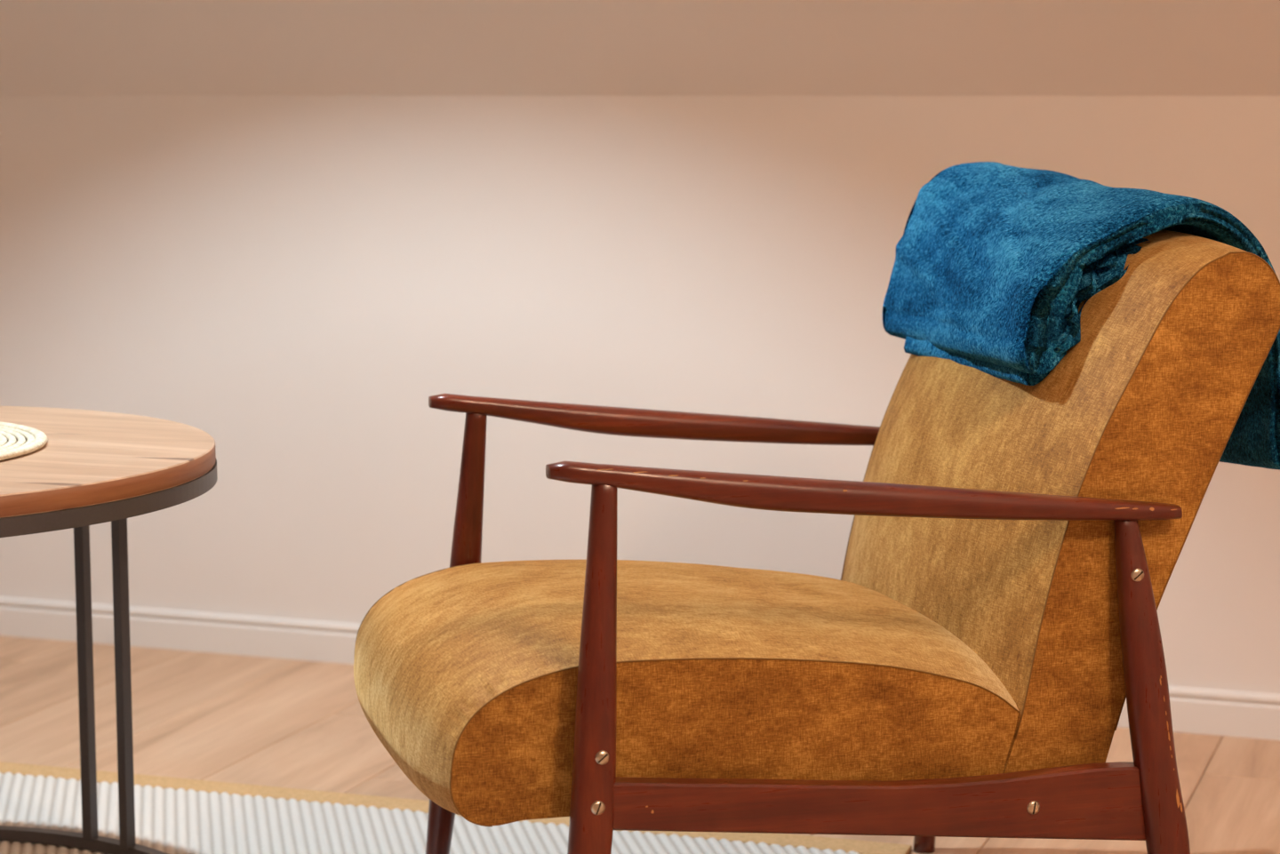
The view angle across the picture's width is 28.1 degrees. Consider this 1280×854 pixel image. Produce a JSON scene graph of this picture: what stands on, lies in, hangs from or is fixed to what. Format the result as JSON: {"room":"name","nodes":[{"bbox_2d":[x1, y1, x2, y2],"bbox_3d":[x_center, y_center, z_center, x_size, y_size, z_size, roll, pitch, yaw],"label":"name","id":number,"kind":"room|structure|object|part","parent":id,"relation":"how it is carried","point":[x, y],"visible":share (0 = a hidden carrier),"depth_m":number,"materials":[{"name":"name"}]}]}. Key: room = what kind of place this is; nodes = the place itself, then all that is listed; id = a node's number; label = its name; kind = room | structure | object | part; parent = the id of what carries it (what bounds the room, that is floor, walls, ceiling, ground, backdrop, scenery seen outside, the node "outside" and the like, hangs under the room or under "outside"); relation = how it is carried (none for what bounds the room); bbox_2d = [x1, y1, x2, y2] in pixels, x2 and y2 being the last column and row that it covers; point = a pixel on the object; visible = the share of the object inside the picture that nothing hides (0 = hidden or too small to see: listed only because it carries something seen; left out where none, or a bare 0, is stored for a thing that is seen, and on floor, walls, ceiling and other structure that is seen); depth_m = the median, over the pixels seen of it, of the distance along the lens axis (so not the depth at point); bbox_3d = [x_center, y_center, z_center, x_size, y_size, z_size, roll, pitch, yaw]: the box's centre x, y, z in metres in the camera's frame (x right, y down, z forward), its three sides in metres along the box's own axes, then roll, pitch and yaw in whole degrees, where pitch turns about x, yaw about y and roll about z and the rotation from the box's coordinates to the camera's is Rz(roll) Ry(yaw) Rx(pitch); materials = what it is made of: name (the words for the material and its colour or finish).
{"room":"living room","nodes":[
{"label":"living room","id":0,"kind":"room"},
{"bbox_2d":[0,95,1279,694],"bbox_3d":[0.437,-0.110,4.224,6.800,1.266,0.100,3,8,19],"label":"wall","id":1,"kind":"structure","parent":0,"point":[291,282],"depth_m":4.41,"materials":[{"name":"paint"}]},
{"bbox_2d":[0,596,1279,740],"bbox_3d":[0.418,0.430,4.240,6.800,0.070,0.014,3,8,19],"label":"baseboard","id":2,"kind":"structure","parent":1,"relation":"attached to","point":[1193,710],"depth_m":4.62,"materials":[{"name":"paint"}]},
{"bbox_2d":[0,0,1279,95],"bbox_3d":[-0.698,-0.968,0.904,6.800,1.694,6.655,3,8,19],"label":"ceiling","id":3,"kind":"structure","parent":0,"point":[48,47],"depth_m":4.20,"materials":[{"name":"paint"}]},
{"bbox_2d":[0,635,1279,853],"bbox_3d":[-0.698,0.899,1.147,6.800,0.060,6.655,3,8,19],"label":"floor","id":4,"kind":"structure","parent":0,"point":[220,717],"depth_m":4.01,"materials":[{"name":"brown wood"}]},
{"bbox_2d":[0,761,911,853],"bbox_3d":[-1.188,0.618,3.034,2.700,0.010,1.750,2,8,18],"label":"rug","id":5,"kind":"object","parent":4,"relation":"on","point":[173,815],"visible":0.87,"depth_m":3.54,"materials":[{"name":"fabric"}]},
{"bbox_2d":[0,406,217,853],"bbox_3d":[-0.931,0.319,3.006,0.872,0.590,0.872,3,8,19],"label":"round table","id":6,"kind":"object","parent":5,"relation":"on","point":[92,467],"visible":0.95,"depth_m":3.06,"materials":[{"name":"brown wood"}]},
{"bbox_2d":[0,422,47,460],"bbox_3d":[-0.931,0.021,2.967,0.476,0.010,0.476,2,8,16],"label":"placemat","id":7,"kind":"object","parent":6,"relation":"on","point":[16,440],"visible":1,"depth_m":3.00,"materials":[{"name":"wicker"}]},
{"bbox_3d":[-0.733,0.284,3.380,0.015,0.538,0.015,4,8,28],"label":"leg","id":8,"kind":"part","parent":6,"relation":"part of","materials":[{"name":"black metal"}]},
{"bbox_3d":[-0.676,0.289,3.344,0.015,0.538,0.015,6,9,37],"label":"leg","id":9,"kind":"part","parent":6,"relation":"part of","materials":[{"name":"black metal"}]},
{"bbox_2d":[353,229,1279,853],"bbox_3d":[0.165,0.201,2.948,0.945,0.858,0.758,-2,8,-16],"label":"armchair","id":10,"kind":"object","parent":5,"relation":"on","point":[977,652],"visible":0.93,"depth_m":2.72,"materials":[{"name":"brown fabric"}]},
{"bbox_3d":[-0.228,0.279,3.189,0.096,0.623,0.042,4,8,26],"label":"leg","id":11,"kind":"part","parent":10,"relation":"part of","materials":[{"name":"brown wood"}]},
{"bbox_3d":[-0.049,0.361,2.564,0.042,0.623,0.096,5,9,31],"label":"leg","id":12,"kind":"part","parent":10,"relation":"part of","materials":[{"name":"brown wood"}]},
{"bbox_2d":[353,560,1018,825],"bbox_3d":[0.040,0.268,2.921,0.685,0.190,0.576,-2,8,-16],"label":"seat cushion","id":13,"kind":"object","parent":10,"relation":"on","point":[466,673],"depth_m":2.69,"materials":[{"name":"brown fabric"}]},
{"bbox_3d":[0.250,0.397,2.659,0.625,0.112,0.027,-2,8,-16],"label":"rail","id":14,"kind":"part","parent":10,"relation":"part of","materials":[{"name":"brown wood"}]},
{"bbox_3d":[0.370,0.292,3.366,0.045,0.570,0.108,4,8,28],"label":"leg","id":15,"kind":"part","parent":10,"relation":"part of","materials":[{"name":"brown wood"}]},
{"bbox_2d":[841,229,1279,773],"bbox_3d":[0.449,0.066,3.012,0.354,0.607,0.576,-2,8,-16],"label":"cushion","id":16,"kind":"object","parent":10,"relation":"on","point":[1168,358],"depth_m":2.75,"materials":[{"name":"brown fabric"}]},
{"bbox_2d":[882,161,1279,470],"bbox_3d":[0.518,-0.126,3.067,0.361,0.371,0.528,-2,8,-16],"label":"fleece blanket","id":17,"kind":"object","parent":10,"relation":"on","point":[995,265],"visible":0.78,"depth_m":2.91,"materials":[{"name":"blue fabric"}]},
{"bbox_3d":[0.551,0.375,2.734,0.108,0.570,0.045,4,9,30],"label":"leg","id":18,"kind":"part","parent":10,"relation":"part of","materials":[{"name":"brown wood"}]}
]}

